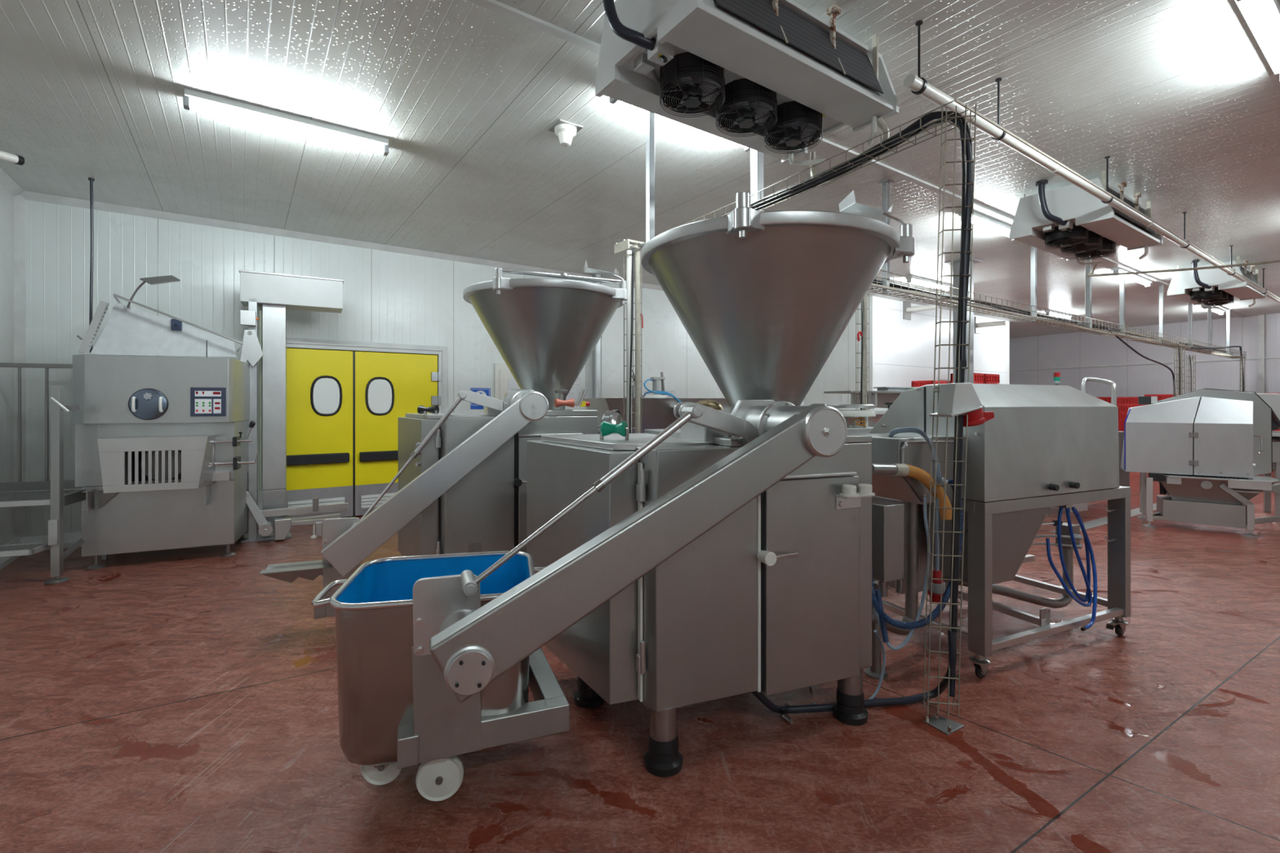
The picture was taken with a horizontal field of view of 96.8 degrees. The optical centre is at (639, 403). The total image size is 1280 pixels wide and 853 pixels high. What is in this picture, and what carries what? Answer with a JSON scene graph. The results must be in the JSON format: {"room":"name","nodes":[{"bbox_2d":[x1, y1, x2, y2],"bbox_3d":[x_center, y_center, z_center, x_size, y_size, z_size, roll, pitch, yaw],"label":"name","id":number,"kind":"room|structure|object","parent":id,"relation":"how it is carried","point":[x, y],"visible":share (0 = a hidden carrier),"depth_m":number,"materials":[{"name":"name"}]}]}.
{"room":"factory floor","nodes":[
{"label":"factory floor","id":0,"kind":"room"},
{"bbox_2d":[0,184,13,545],"bbox_3d":[-2.675,-0.325,0.450,0.121,3.650,13.120,0,0,-35],"label":"wall","id":1,"kind":"structure","parent":0,"point":[6,198],"depth_m":5.54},
{"bbox_2d":[0,538,22,569],"bbox_3d":[-2.555,1.430,0.461,0.090,0.140,13.000,0,0,-35],"label":"baseboard","id":2,"kind":"structure","parent":1,"relation":"attached to","point":[4,561],"depth_m":5.34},
{"bbox_2d":[0,168,23,195],"bbox_3d":[-2.563,-2.115,0.456,0.076,0.070,13.000,0,0,-35],"label":"trim","id":3,"kind":"structure","parent":1,"relation":"attached to","point":[6,180],"depth_m":5.49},
{"bbox_2d":[13,194,26,539],"bbox_3d":[-6.271,-0.325,5.751,0.070,3.650,0.070,0,0,-35],"label":"trim","id":4,"kind":"structure","parent":1,"relation":"attached to","point":[20,202],"depth_m":5.75,"materials":[{"name":"white metal"}]},
{"bbox_2d":[26,200,804,537],"bbox_3d":[-1.030,-0.325,9.537,13.000,3.650,0.121,0,0,-35],"label":"wall","id":5,"kind":"structure","parent":0,"point":[388,297],"depth_m":6.82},
{"bbox_2d":[19,524,259,550],"bbox_3d":[-5.401,1.430,6.348,2.180,0.140,0.090,0,0,-35],"label":"baseboard","id":6,"kind":"structure","parent":5,"relation":"attached to","point":[69,539],"depth_m":5.91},
{"bbox_2d":[20,191,662,290],"bbox_3d":[-1.303,-2.115,9.230,12.200,0.070,0.076,0,0,-35],"label":"trim","id":7,"kind":"structure","parent":5,"relation":"attached to","point":[27,195],"depth_m":6.97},
{"bbox_2d":[286,337,447,519],"bbox_3d":[-3.667,0.340,7.611,2.110,2.320,0.210,0,0,-35],"label":"door","id":8,"kind":"structure","parent":5,"relation":"in","point":[344,407],"depth_m":7.47,"materials":[{"name":"yellow paint"}]},
{"bbox_2d":[287,497,344,516],"bbox_3d":[-4.109,1.310,7.234,0.633,0.180,0.028,0,0,-35],"label":"grille","id":9,"kind":"object","parent":8,"relation":"attached to","point":[299,502],"depth_m":7.22,"materials":[{"name":"silver metal"}]},
{"bbox_2d":[360,493,395,509],"bbox_3d":[-3.313,1.310,7.791,0.923,0.180,0.028,0,0,-35],"label":"grille","id":10,"kind":"object","parent":8,"relation":"attached to","point":[367,500],"depth_m":7.60,"materials":[{"name":"silver metal"}]},
{"bbox_2d":[470,387,490,408],"bbox_3d":[-2.385,-0.076,8.508,0.299,0.316,0.011,0,0,-35],"label":"sign","id":11,"kind":"object","parent":5,"relation":"attached to","point":[485,391],"visible":0.32,"depth_m":8.50,"materials":[{"name":"paper"}]},
{"bbox_2d":[494,363,520,400],"bbox_3d":[-1.788,-0.006,8.897,1.000,1.212,0.061,0,0,-35],"label":"window","id":12,"kind":"structure","parent":5,"relation":"in","point":[504,381],"depth_m":8.66,"materials":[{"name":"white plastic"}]},
{"bbox_2d":[592,274,602,398],"bbox_3d":[-0.731,-0.325,9.549,0.170,3.650,0.205,0,0,-35],"label":"pipe","id":13,"kind":"object","parent":5,"relation":"attached to","point":[597,352],"visible":0.17,"depth_m":9.47,"materials":[{"name":"metal"}]},
{"bbox_2d":[0,471,1279,852],"bbox_3d":[9.000,1.560,8.750,34.000,0.120,30.500,0,0,0],"label":"floor","id":14,"kind":"structure","parent":0,"point":[176,700],"depth_m":2.52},
{"bbox_2d":[0,362,108,585],"bbox_3d":[-5.612,0.563,4.808,1.880,1.875,0.980,0,0,-20],"label":"work platform","id":15,"kind":"object","parent":14,"relation":"on","point":[58,492],"visible":0.76,"depth_m":4.78,"materials":[{"name":"metal"}]},
{"bbox_2d":[72,275,258,569],"bbox_3d":[-4.548,0.118,5.601,1.467,2.763,1.130,0,0,-25],"label":"machine","id":16,"kind":"object","parent":14,"relation":"on","point":[162,462],"visible":0.98,"depth_m":5.30,"materials":[{"name":"metal"}]},
{"bbox_2d":[124,275,180,310],"bbox_3d":[-4.634,-1.077,5.449,0.548,0.373,0.286,0,0,0],"label":"lamp","id":17,"kind":"object","parent":16,"relation":"attached to","point":[170,278],"depth_m":5.39,"materials":[{"name":"metal"}]},
{"bbox_2d":[212,471,231,481],"bbox_3d":[-4.056,0.700,5.483,0.172,0.084,0.060,0,0,-25],"label":"shelf","id":18,"kind":"object","parent":16,"relation":"attached to","point":[217,476],"depth_m":5.47,"materials":[{"name":"metal"}]},
{"bbox_2d":[239,269,348,542],"bbox_3d":[-3.851,0.028,6.501,1.189,2.944,0.600,0,0,-30],"label":"lift","id":19,"kind":"object","parent":14,"relation":"on","point":[273,293],"visible":0.89,"depth_m":6.34,"materials":[{"name":"metal"}]},
{"bbox_2d":[311,551,545,801],"bbox_3d":[-0.804,1.065,2.325,0.924,0.746,0.637,0,0,-12],"label":"bin","id":20,"kind":"object","parent":14,"relation":"on","point":[373,606],"visible":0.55,"depth_m":2.02,"materials":[{"name":"metal"}]},
{"bbox_2d":[259,260,627,618],"bbox_3d":[-1.326,0.198,4.383,2.546,2.603,1.474,0,0,-21],"label":"machine","id":21,"kind":"object","parent":14,"relation":"on","point":[462,477],"visible":0.81,"depth_m":4.10,"materials":[{"name":"metal"}]},
{"bbox_2d":[597,409,622,434],"bbox_3d":[-0.287,0.774,4.862,0.270,1.451,0.660,0,0,-10],"label":"mixer","id":22,"kind":"object","parent":14,"relation":"on","point":[614,416],"visible":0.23,"depth_m":4.62,"materials":[{"name":"metal"}]},
{"bbox_2d":[623,246,641,433],"bbox_3d":[-0.062,0.080,4.888,0.158,2.841,0.085,0,0,2],"label":"column","id":23,"kind":"structure","parent":14,"relation":"on","point":[629,255],"depth_m":4.88,"materials":[{"name":"metal"}]},
{"bbox_2d":[613,239,644,253],"bbox_3d":[0.040,-1.345,4.989,0.500,0.089,0.220,0,0,-35],"label":"cable tray","id":24,"kind":"object","parent":23,"relation":"attached to","point":[624,245],"visible":0.49,"depth_m":4.85,"materials":[{"name":"silver metal"}]},
{"bbox_2d":[582,372,729,433],"bbox_3d":[0.262,0.583,6.165,1.768,1.834,0.989,0,0,-21],"label":"machine","id":25,"kind":"object","parent":14,"relation":"on","point":[657,410],"visible":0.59,"depth_m":5.81,"materials":[{"name":"metal"}]},
{"bbox_2d":[397,190,952,777],"bbox_3d":[0.290,0.243,2.771,2.687,2.513,1.474,0,0,-21],"label":"machine","id":26,"kind":"object","parent":14,"relation":"on","point":[727,553],"visible":0.99,"depth_m":2.43,"materials":[{"name":"metal"}]},
{"bbox_2d":[825,404,875,434],"bbox_3d":[1.644,0.752,4.589,0.488,1.495,0.528,0,0,-20],"label":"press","id":27,"kind":"object","parent":26,"relation":"on","point":[862,414],"visible":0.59,"depth_m":4.36,"materials":[{"name":"metal"}]},
{"bbox_2d":[835,494,871,509],"bbox_3d":[0.968,0.447,2.578,0.140,0.066,0.074,0,0,-21],"label":"shelf","id":28,"kind":"object","parent":26,"relation":"attached to","point":[842,501],"depth_m":2.59,"materials":[{"name":"metal"}]},
{"bbox_2d":[927,497,945,602],"bbox_3d":[1.555,0.745,2.976,0.099,0.590,0.099,0,0,23],"label":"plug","id":29,"kind":"object","parent":26,"relation":"attached to","point":[936,584],"visible":0.67,"depth_m":2.97,"materials":[{"name":"plastic"}]},
{"bbox_2d":[808,630,885,711],"bbox_3d":[1.050,1.347,2.850,0.376,0.402,0.250,0,0,14],"label":"cable","id":30,"kind":"object","parent":14,"relation":"on","point":[877,689],"visible":0.52,"depth_m":2.91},
{"bbox_2d":[751,629,956,713],"bbox_3d":[0.980,1.290,2.725,1.087,0.412,0.197,0,0,-7],"label":"hose","id":31,"kind":"object","parent":14,"relation":"on","point":[933,693],"visible":0.76,"depth_m":2.75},
{"bbox_2d":[855,288,869,426],"bbox_3d":[2.058,0.209,5.268,0.111,2.581,0.075,0,0,-5],"label":"column","id":32,"kind":"structure","parent":14,"relation":"on","point":[864,353],"depth_m":5.27,"materials":[{"name":"metal"}]},
{"bbox_2d":[823,391,902,408],"bbox_3d":[3.593,0.667,7.844,2.200,1.665,0.500,0,0,-22],"label":"steel shelf","id":33,"kind":"object","parent":14,"relation":"on","point":[879,397],"visible":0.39,"depth_m":7.79,"materials":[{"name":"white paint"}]},
{"bbox_2d":[837,392,893,426],"bbox_3d":[2.693,0.691,6.497,0.910,1.619,0.820,0,0,-20],"label":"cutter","id":34,"kind":"object","parent":14,"relation":"on","point":[879,412],"visible":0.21,"depth_m":6.17,"materials":[{"name":"metal"}]},
{"bbox_2d":[837,408,888,426],"bbox_3d":[2.650,0.181,6.482,0.819,0.268,0.819,0,0,0],"label":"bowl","id":35,"kind":"object","parent":34,"relation":"on","point":[879,412],"depth_m":6.16,"materials":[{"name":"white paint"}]},
{"bbox_2d":[860,433,954,679],"bbox_3d":[1.546,0.842,3.334,0.926,1.316,0.559,0,0,-24],"label":"machine","id":36,"kind":"object","parent":14,"relation":"on","point":[887,517],"visible":0.68,"depth_m":3.07,"materials":[{"name":"metal"}]},
{"bbox_2d":[872,497,930,650],"bbox_3d":[1.352,0.860,2.913,0.345,0.732,0.180,0,0,-5],"label":"cable","id":37,"kind":"object","parent":36,"relation":"attached to","point":[882,624],"visible":0.8,"depth_m":2.90,"materials":[{"name":"rubber"}]},
{"bbox_2d":[888,426,948,492],"bbox_3d":[1.484,0.296,3.067,0.070,0.339,0.345,0,0,-36],"label":"tubes","id":38,"kind":"object","parent":36,"relation":"attached to","point":[940,480],"visible":0.75,"depth_m":3.02,"materials":[{"name":"grey plastic"}]},
{"bbox_2d":[923,104,976,735],"bbox_3d":[1.512,0.005,2.768,0.424,2.990,0.202,0,0,-35],"label":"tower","id":39,"kind":"object","parent":14,"relation":"on","point":[948,726],"visible":0.84,"depth_m":2.77,"materials":[{"name":"metal"}]},
{"bbox_2d":[638,100,968,248],"bbox_3d":[0.826,-1.417,3.882,0.238,0.153,2.597,0,0,-35],"label":"cable tray","id":40,"kind":"object","parent":39,"relation":"attached to","point":[642,245],"visible":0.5,"depth_m":3.26,"materials":[{"name":"metal"}]},
{"bbox_2d":[723,111,973,694],"bbox_3d":[0.787,-0.058,3.897,0.234,2.888,2.768,0,0,-35],"label":"power cable","id":41,"kind":"object","parent":39,"relation":"attached to","point":[967,169],"visible":0.62,"depth_m":2.83,"materials":[{"name":"black rubber"}]},
{"bbox_2d":[871,479,963,629],"bbox_3d":[1.411,0.745,2.857,0.543,0.709,0.186,0,0,-6],"label":"corrugated hose","id":42,"kind":"object","parent":39,"relation":"attached to","point":[946,596],"visible":0.61,"depth_m":2.80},
{"bbox_2d":[947,360,963,697],"bbox_3d":[1.529,0.593,2.755,0.141,1.609,0.032,0,0,-42],"label":"conduit","id":43,"kind":"object","parent":39,"relation":"attached to","point":[955,569],"visible":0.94,"depth_m":2.75,"materials":[{"name":"black rubber"}]},
{"bbox_2d":[929,382,994,426],"bbox_3d":[1.547,0.005,2.757,0.423,0.216,0.144,0,0,-35],"label":"socket","id":44,"kind":"object","parent":39,"relation":"attached to","point":[955,399],"visible":0.92,"depth_m":2.72,"materials":[{"name":"white paint"}]},
{"bbox_2d":[944,257,982,383],"bbox_3d":[4.880,-0.325,8.585,0.400,3.650,0.360,0,0,-35],"label":"upright","id":45,"kind":"object","parent":14,"relation":"on","point":[956,263],"visible":0.36,"depth_m":8.55,"materials":[{"name":"silver metal"}]},
{"bbox_2d":[869,372,1130,678],"bbox_3d":[2.539,0.625,3.906,2.041,1.749,1.060,0,0,-25],"label":"machine","id":46,"kind":"object","parent":14,"relation":"on","point":[1043,447],"visible":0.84,"depth_m":3.32,"materials":[{"name":"metal"}]},
{"bbox_2d":[869,382,1119,502],"bbox_3d":[2.241,0.207,3.764,1.292,0.649,0.970,0,0,-25],"label":"hood","id":47,"kind":"object","parent":46,"relation":"attached to","point":[1038,437],"depth_m":3.31,"materials":[{"name":"metal"}]},
{"bbox_2d":[1045,504,1097,631],"bbox_3d":[2.713,0.976,3.522,0.366,0.761,0.200,0,0,-25],"label":"hose","id":48,"kind":"object","parent":46,"relation":"hanging from","point":[1088,597],"visible":0.98,"depth_m":3.52,"materials":[{"name":"blue rubber"}]},
{"bbox_2d":[1046,431,1129,515],"bbox_3d":[6.109,0.950,8.199,1.700,1.100,0.700,0,0,-20],"label":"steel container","id":49,"kind":"object","parent":14,"relation":"on","point":[1124,477],"visible":0.06,"depth_m":8.10,"materials":[{"name":"silver metal"}]},
{"bbox_2d":[1048,502,1156,533],"bbox_3d":[6.464,1.495,7.613,3.888,0.001,0.144,0,0,-33],"label":"trim","id":50,"kind":"structure","parent":14,"relation":"on","point":[1101,521],"depth_m":7.23,"materials":[{"name":"metal"}]},
{"bbox_2d":[1173,342,1184,396],"bbox_3d":[10.277,0.170,10.839,0.154,2.661,0.077,0,0,-2],"label":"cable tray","id":51,"kind":"structure","parent":14,"relation":"on","point":[1180,360],"depth_m":10.84,"materials":[{"name":"metal"}]},
{"bbox_2d":[1186,355,1195,393],"bbox_3d":[11.865,0.224,12.256,0.152,2.551,0.076,0,0,-2],"label":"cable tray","id":52,"kind":"structure","parent":14,"relation":"on","point":[1191,364],"depth_m":12.27,"materials":[{"name":"metal"}]},
{"bbox_2d":[1120,388,1279,537],"bbox_3d":[6.912,0.655,6.819,1.747,1.690,0.834,0,0,35],"label":"machine","id":53,"kind":"object","parent":14,"relation":"on","point":[1205,449],"visible":1,"depth_m":6.74,"materials":[{"name":"metal"}]},
{"bbox_2d":[1164,473,1279,483],"bbox_3d":[6.816,0.868,6.754,1.040,0.015,0.620,0,0,35],"label":"drip tray","id":54,"kind":"object","parent":53,"relation":"on","point":[1191,477],"depth_m":6.58,"materials":[{"name":"metal"}]},
{"bbox_2d":[1190,475,1271,490],"bbox_3d":[6.737,0.908,6.519,0.484,0.104,0.480,0,0,0],"label":"tray","id":55,"kind":"object","parent":53,"relation":"on","point":[1224,482],"depth_m":6.51,"materials":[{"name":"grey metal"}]},
{"bbox_2d":[1257,393,1279,515],"bbox_3d":[8.903,0.680,7.470,1.400,1.640,0.700,0,0,35],"label":"machine","id":56,"kind":"object","parent":14,"relation":"on","point":[1273,400],"visible":0.36,"depth_m":7.53,"materials":[{"name":"metal"}]},
{"bbox_3d":[14.076,1.441,13.940,0.440,0.118,5.170,0,0,-29],"label":"crate dolly","id":57,"kind":"object","parent":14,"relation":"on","visible":0},
{"bbox_3d":[13.294,1.340,15.365,0.432,0.200,0.624,0,0,-30],"label":"crate","id":58,"kind":"object","parent":57,"relation":"on","visible":0},
{"bbox_3d":[13.294,1.137,15.365,0.432,0.200,0.624,0,0,-30],"label":"crate","id":59,"kind":"object","parent":58,"relation":"on","visible":0},
{"bbox_3d":[13.294,0.934,15.365,0.432,0.200,0.624,0,0,-30],"label":"crate","id":60,"kind":"object","parent":59,"relation":"on","visible":0},
{"bbox_2d":[1118,426,1124,431],"bbox_3d":[13.294,0.731,15.365,0.432,0.200,0.624,0,0,-30],"label":"crate","id":61,"kind":"object","parent":60,"relation":"on","point":[1120,428],"visible":0.07,"depth_m":15.41,"materials":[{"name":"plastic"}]},
{"bbox_2d":[1118,419,1125,426],"bbox_3d":[13.294,0.528,15.365,0.432,0.200,0.624,0,0,-30],"label":"crate","id":62,"kind":"object","parent":61,"relation":"on","point":[1121,422],"visible":0.14,"depth_m":15.40,"materials":[{"name":"plastic"}]},
{"bbox_2d":[1118,412,1127,419],"bbox_3d":[13.294,0.325,15.365,0.432,0.200,0.624,0,0,-30],"label":"crate","id":63,"kind":"object","parent":62,"relation":"on","point":[1122,415],"visible":0.29,"depth_m":15.39,"materials":[{"name":"plastic"}]},
{"bbox_2d":[1116,404,1144,412],"bbox_3d":[13.294,0.122,15.365,0.432,0.200,0.624,0,0,-30],"label":"crate","id":64,"kind":"object","parent":63,"relation":"on","point":[1122,407],"visible":0.4,"depth_m":15.35,"materials":[{"name":"plastic"}]},
{"bbox_2d":[1116,396,1137,404],"bbox_3d":[13.294,-0.081,15.365,0.432,0.200,0.624,0,0,-30],"label":"crate","id":65,"kind":"object","parent":64,"relation":"on","point":[1120,400],"visible":0.51,"depth_m":15.29,"materials":[{"name":"plastic"}]},
{"bbox_2d":[0,0,1279,338],"bbox_3d":[7.443,-2.200,7.462,24.500,0.100,13.000,0,0,-35],"label":"ceiling","id":66,"kind":"structure","parent":0,"point":[1182,98],"depth_m":4.49,"materials":[{"name":"white metal"}]},
{"bbox_2d":[0,150,24,164],"bbox_3d":[-5.013,-1.961,4.298,0.148,0.152,0.496,0,0,39],"label":"ceiling light","id":67,"kind":"object","parent":66,"relation":"attached to","point":[15,158],"visible":1,"depth_m":4.44,"materials":[{"name":"white plastic"}]},
{"bbox_2d":[88,177,94,353],"bbox_3d":[-5.235,-1.250,5.427,0.042,1.800,0.044,0,0,-35],"label":"pole","id":68,"kind":"object","parent":66,"relation":"hanging from","point":[91,180],"visible":0.67,"depth_m":5.42,"materials":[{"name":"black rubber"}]},
{"bbox_2d":[182,88,388,155],"bbox_3d":[-2.602,-2.095,4.286,1.310,0.110,0.120,0,0,-35],"label":"ceiling light","id":69,"kind":"object","parent":66,"relation":"attached to","point":[193,99],"visible":1,"depth_m":4.21,"materials":[{"name":"white paint"}]},
{"bbox_2d":[548,119,582,146],"bbox_3d":[-0.580,-2.083,4.432,0.200,0.135,0.200,0,0,-35],"label":"ceiling detector","id":70,"kind":"object","parent":66,"relation":"attached to","point":[566,131],"visible":1,"depth_m":4.39,"materials":[{"name":"plastic"}]},
{"bbox_2d":[645,110,654,243],"bbox_3d":[0.071,-1.610,3.896,0.099,1.080,0.090,0,0,-35],"label":"post","id":71,"kind":"object","parent":66,"relation":"hanging from","point":[650,117],"visible":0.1,"depth_m":3.88,"materials":[{"name":"metal"}]},
{"bbox_2d":[609,97,750,151],"bbox_3d":[0.349,-2.095,4.204,1.310,0.110,0.120,0,0,-35],"label":"ceiling light","id":72,"kind":"object","parent":66,"relation":"attached to","point":[612,100],"visible":0.21,"depth_m":4.16,"materials":[{"name":"white paint"}]},
{"bbox_2d":[595,0,898,165],"bbox_3d":[0.574,-1.863,3.171,1.783,0.596,0.854,0,0,-35],"label":"cooler","id":73,"kind":"object","parent":66,"relation":"hanging from","point":[771,77],"visible":1,"depth_m":3.01,"materials":[{"name":"white paint"}]},
{"bbox_2d":[809,116,889,187],"bbox_3d":[1.319,-1.570,3.612,0.099,0.262,0.603,0,0,-26],"label":"drain pipe","id":74,"kind":"object","parent":73,"relation":"attached to","point":[881,122],"visible":0.43,"depth_m":3.51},
{"bbox_2d":[750,148,764,211],"bbox_3d":[0.925,-1.625,4.494,0.165,1.050,0.150,0,0,-35],"label":"post","id":75,"kind":"object","parent":66,"relation":"hanging from","point":[757,157],"visible":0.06,"depth_m":4.47,"materials":[{"name":"metal"}]},
{"bbox_2d":[467,0,1244,317],"bbox_3d":[6.806,-2.140,8.371,24.500,0.020,0.063,0,0,-35],"label":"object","id":76,"kind":"structure","parent":66,"relation":"attached to","point":[495,6],"depth_m":4.62,"materials":[{"name":"silver metal"}]},
{"bbox_2d":[878,179,893,293],"bbox_3d":[2.387,-1.610,5.518,0.110,1.080,0.100,0,0,-35],"label":"post","id":77,"kind":"object","parent":66,"relation":"hanging from","point":[886,184],"visible":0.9,"depth_m":5.50,"materials":[{"name":"metal"}]},
{"bbox_2d":[905,275,950,291],"bbox_3d":[5.059,-2.095,9.943,1.310,0.110,0.120,0,0,-35],"label":"ceiling light","id":78,"kind":"object","parent":66,"relation":"attached to","point":[911,280],"visible":0.71,"depth_m":9.84,"materials":[{"name":"white paint"}]},
{"bbox_2d":[958,211,1014,240],"bbox_3d":[4.145,-2.095,6.715,1.310,0.110,0.120,0,0,-35],"label":"ceiling light","id":79,"kind":"object","parent":66,"relation":"attached to","point":[981,220],"visible":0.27,"depth_m":6.64,"materials":[{"name":"white paint"}]},
{"bbox_2d":[1030,245,1036,321],"bbox_3d":[5.126,-1.610,7.403,0.121,1.080,0.110,0,0,-35],"label":"post","id":80,"kind":"object","parent":66,"relation":"hanging from","point":[1033,250],"visible":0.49,"depth_m":7.38,"materials":[{"name":"metal"}]},
{"bbox_2d":[1008,170,1162,264],"bbox_3d":[4.617,-1.863,5.905,1.783,0.596,0.854,0,0,-35],"label":"cooler","id":81,"kind":"object","parent":66,"relation":"hanging from","point":[1070,223],"visible":0.98,"depth_m":5.66,"materials":[{"name":"white paint"}]},
{"bbox_2d":[1086,259,1279,276],"bbox_3d":[6.090,-1.538,6.224,1.963,0.144,0.142,0,0,23],"label":"drain pipe","id":82,"kind":"object","parent":81,"relation":"attached to","point":[1090,274],"visible":1,"depth_m":6.31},
{"bbox_2d":[1083,258,1093,331],"bbox_3d":[6.637,-1.610,8.417,0.132,1.080,0.120,0,0,-35],"label":"post","id":83,"kind":"object","parent":66,"relation":"hanging from","point":[1087,267],"visible":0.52,"depth_m":8.40,"materials":[{"name":"metal"}]},
{"bbox_2d":[903,19,1279,302],"bbox_3d":[6.283,-1.949,6.503,11.700,0.402,0.085,0,0,-35],"label":"ceiling pipe","id":84,"kind":"object","parent":66,"relation":"hanging from","point":[917,85],"visible":0.88,"depth_m":4.18,"materials":[{"name":"white metal"}]},
{"bbox_2d":[953,98,1279,300],"bbox_3d":[6.377,-1.730,6.456,11.200,0.014,0.022,0,0,-35],"label":"conduit","id":85,"kind":"object","parent":84,"relation":"attached to","point":[956,100],"visible":1,"depth_m":4.32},
{"bbox_2d":[1119,275,1124,337],"bbox_3d":[7.795,-1.610,9.194,0.121,1.080,0.110,0,0,-35],"label":"post","id":86,"kind":"object","parent":66,"relation":"hanging from","point":[1122,279],"visible":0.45,"depth_m":9.18,"materials":[{"name":"metal"}]},
{"bbox_2d":[867,269,1246,359],"bbox_3d":[7.892,-1.160,9.250,15.414,0.169,0.290,0,0,-34],"label":"cable tray","id":87,"kind":"object","parent":86,"relation":"hanging from","point":[1080,328],"visible":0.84,"depth_m":7.36,"materials":[{"name":"metal"}]},
{"bbox_2d":[872,279,1226,352],"bbox_3d":[7.388,-1.190,9.004,14.304,0.043,0.150,0,0,-34],"label":"cable bundle","id":88,"kind":"object","parent":87,"relation":"on","point":[879,282],"visible":0.47,"depth_m":7.09,"materials":[{"name":"black rubber"}]},
{"bbox_2d":[1092,326,1175,396],"bbox_3d":[8.620,-0.448,9.773,3.963,1.497,0.106,0,0,-34],"label":"cable","id":89,"kind":"object","parent":87,"relation":"hanging from","point":[1105,328],"visible":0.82,"depth_m":9.72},
{"bbox_2d":[1111,266,1152,287],"bbox_3d":[8.188,-2.095,9.449,1.670,0.110,0.120,0,0,-35],"label":"ceiling light","id":90,"kind":"object","parent":66,"relation":"attached to","point":[1135,277],"visible":0.8,"depth_m":9.40,"materials":[{"name":"white paint"}]},
{"bbox_2d":[1156,284,1164,344],"bbox_3d":[9.440,-1.610,10.297,0.121,1.080,0.110,0,0,-35],"label":"post","id":91,"kind":"object","parent":66,"relation":"hanging from","point":[1161,286],"visible":0.94,"depth_m":10.28,"materials":[{"name":"metal"}]},
{"bbox_2d":[1187,302,1192,350],"bbox_3d":[10.928,-1.610,11.295,0.121,1.080,0.110,0,0,-35],"label":"post","id":92,"kind":"object","parent":66,"relation":"hanging from","point":[1189,305],"visible":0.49,"depth_m":11.28,"materials":[{"name":"metal"}]},
{"bbox_2d":[1207,306,1212,353],"bbox_3d":[12.114,-1.610,12.091,0.121,1.080,0.110,0,0,-35],"label":"post","id":93,"kind":"object","parent":66,"relation":"hanging from","point":[1209,310],"visible":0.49,"depth_m":12.07,"materials":[{"name":"metal"}]},
{"bbox_2d":[1167,256,1266,308],"bbox_3d":[9.059,-1.863,8.941,1.783,0.596,0.854,0,0,-35],"label":"cooler","id":94,"kind":"object","parent":66,"relation":"hanging from","point":[1209,286],"visible":0.98,"depth_m":8.70,"materials":[{"name":"white paint"}]},
{"bbox_2d":[1226,308,1231,356],"bbox_3d":[13.398,-1.610,12.952,0.121,1.080,0.110,0,0,-35],"label":"post","id":95,"kind":"object","parent":66,"relation":"hanging from","point":[1228,312],"visible":0.99,"depth_m":12.94,"materials":[{"name":"metal"}]},
{"bbox_2d":[1234,0,1279,81],"bbox_3d":[3.564,-2.095,3.220,1.310,0.110,0.120,0,0,-35],"label":"ceiling light","id":96,"kind":"object","parent":66,"relation":"attached to","point":[1262,17],"visible":1,"depth_m":3.12,"materials":[{"name":"white paint"}]},
{"bbox_2d":[804,296,875,408],"bbox_3d":[4.194,-0.325,12.084,0.080,3.650,1.700,0,0,-35],"label":"wall","id":97,"kind":"structure","parent":0,"point":[837,373],"depth_m":11.82,"materials":[{"name":"white paint"}]},
{"bbox_2d":[875,296,1007,391],"bbox_3d":[7.104,-0.325,13.158,5.920,3.650,0.121,0,0,-35],"label":"wall","id":98,"kind":"structure","parent":0,"point":[904,349],"depth_m":12.37,"materials":[{"name":"white paint"}]},
{"bbox_2d":[902,301,937,319],"bbox_3d":[5.835,-1.983,11.823,0.284,0.400,0.607,0,0,-35],"label":"pipe","id":99,"kind":"object","parent":98,"relation":"attached to","point":[907,308],"depth_m":11.97,"materials":[{"name":"white plastic"}]},
{"bbox_2d":[974,316,1006,333],"bbox_3d":[8.403,-1.908,13.621,0.284,0.400,0.607,0,0,-35],"label":"wall bracket","id":100,"kind":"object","parent":98,"relation":"attached to","point":[978,324],"depth_m":13.75,"materials":[{"name":"white plastic"}]},
{"bbox_2d":[1007,320,1009,384],"bbox_3d":[7.978,-0.325,17.175,0.121,3.650,5.700,0,0,-35],"label":"wall","id":101,"kind":"structure","parent":0,"point":[1008,322],"depth_m":14.85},
{"bbox_2d":[1009,313,1279,404],"bbox_3d":[17.378,-0.325,9.610,0.125,3.650,24.000,0,0,-29],"label":"wall","id":102,"kind":"structure","parent":0,"point":[1075,348],"depth_m":15.72,"materials":[{"name":"white paint"}]},
{"bbox_2d":[1009,355,1279,371],"bbox_3d":[16.831,-1.105,10.450,0.042,0.050,22.000,0,0,-29],"label":"trim","id":103,"kind":"structure","parent":102,"relation":"attached to","point":[1273,357],"depth_m":15.76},
{"bbox_2d":[1258,314,1265,393],"bbox_3d":[15.013,-0.325,13.730,0.060,3.650,0.100,0,0,-29],"label":"trim","id":104,"kind":"structure","parent":102,"relation":"attached to","point":[1261,317],"depth_m":13.71,"materials":[{"name":"white metal"}]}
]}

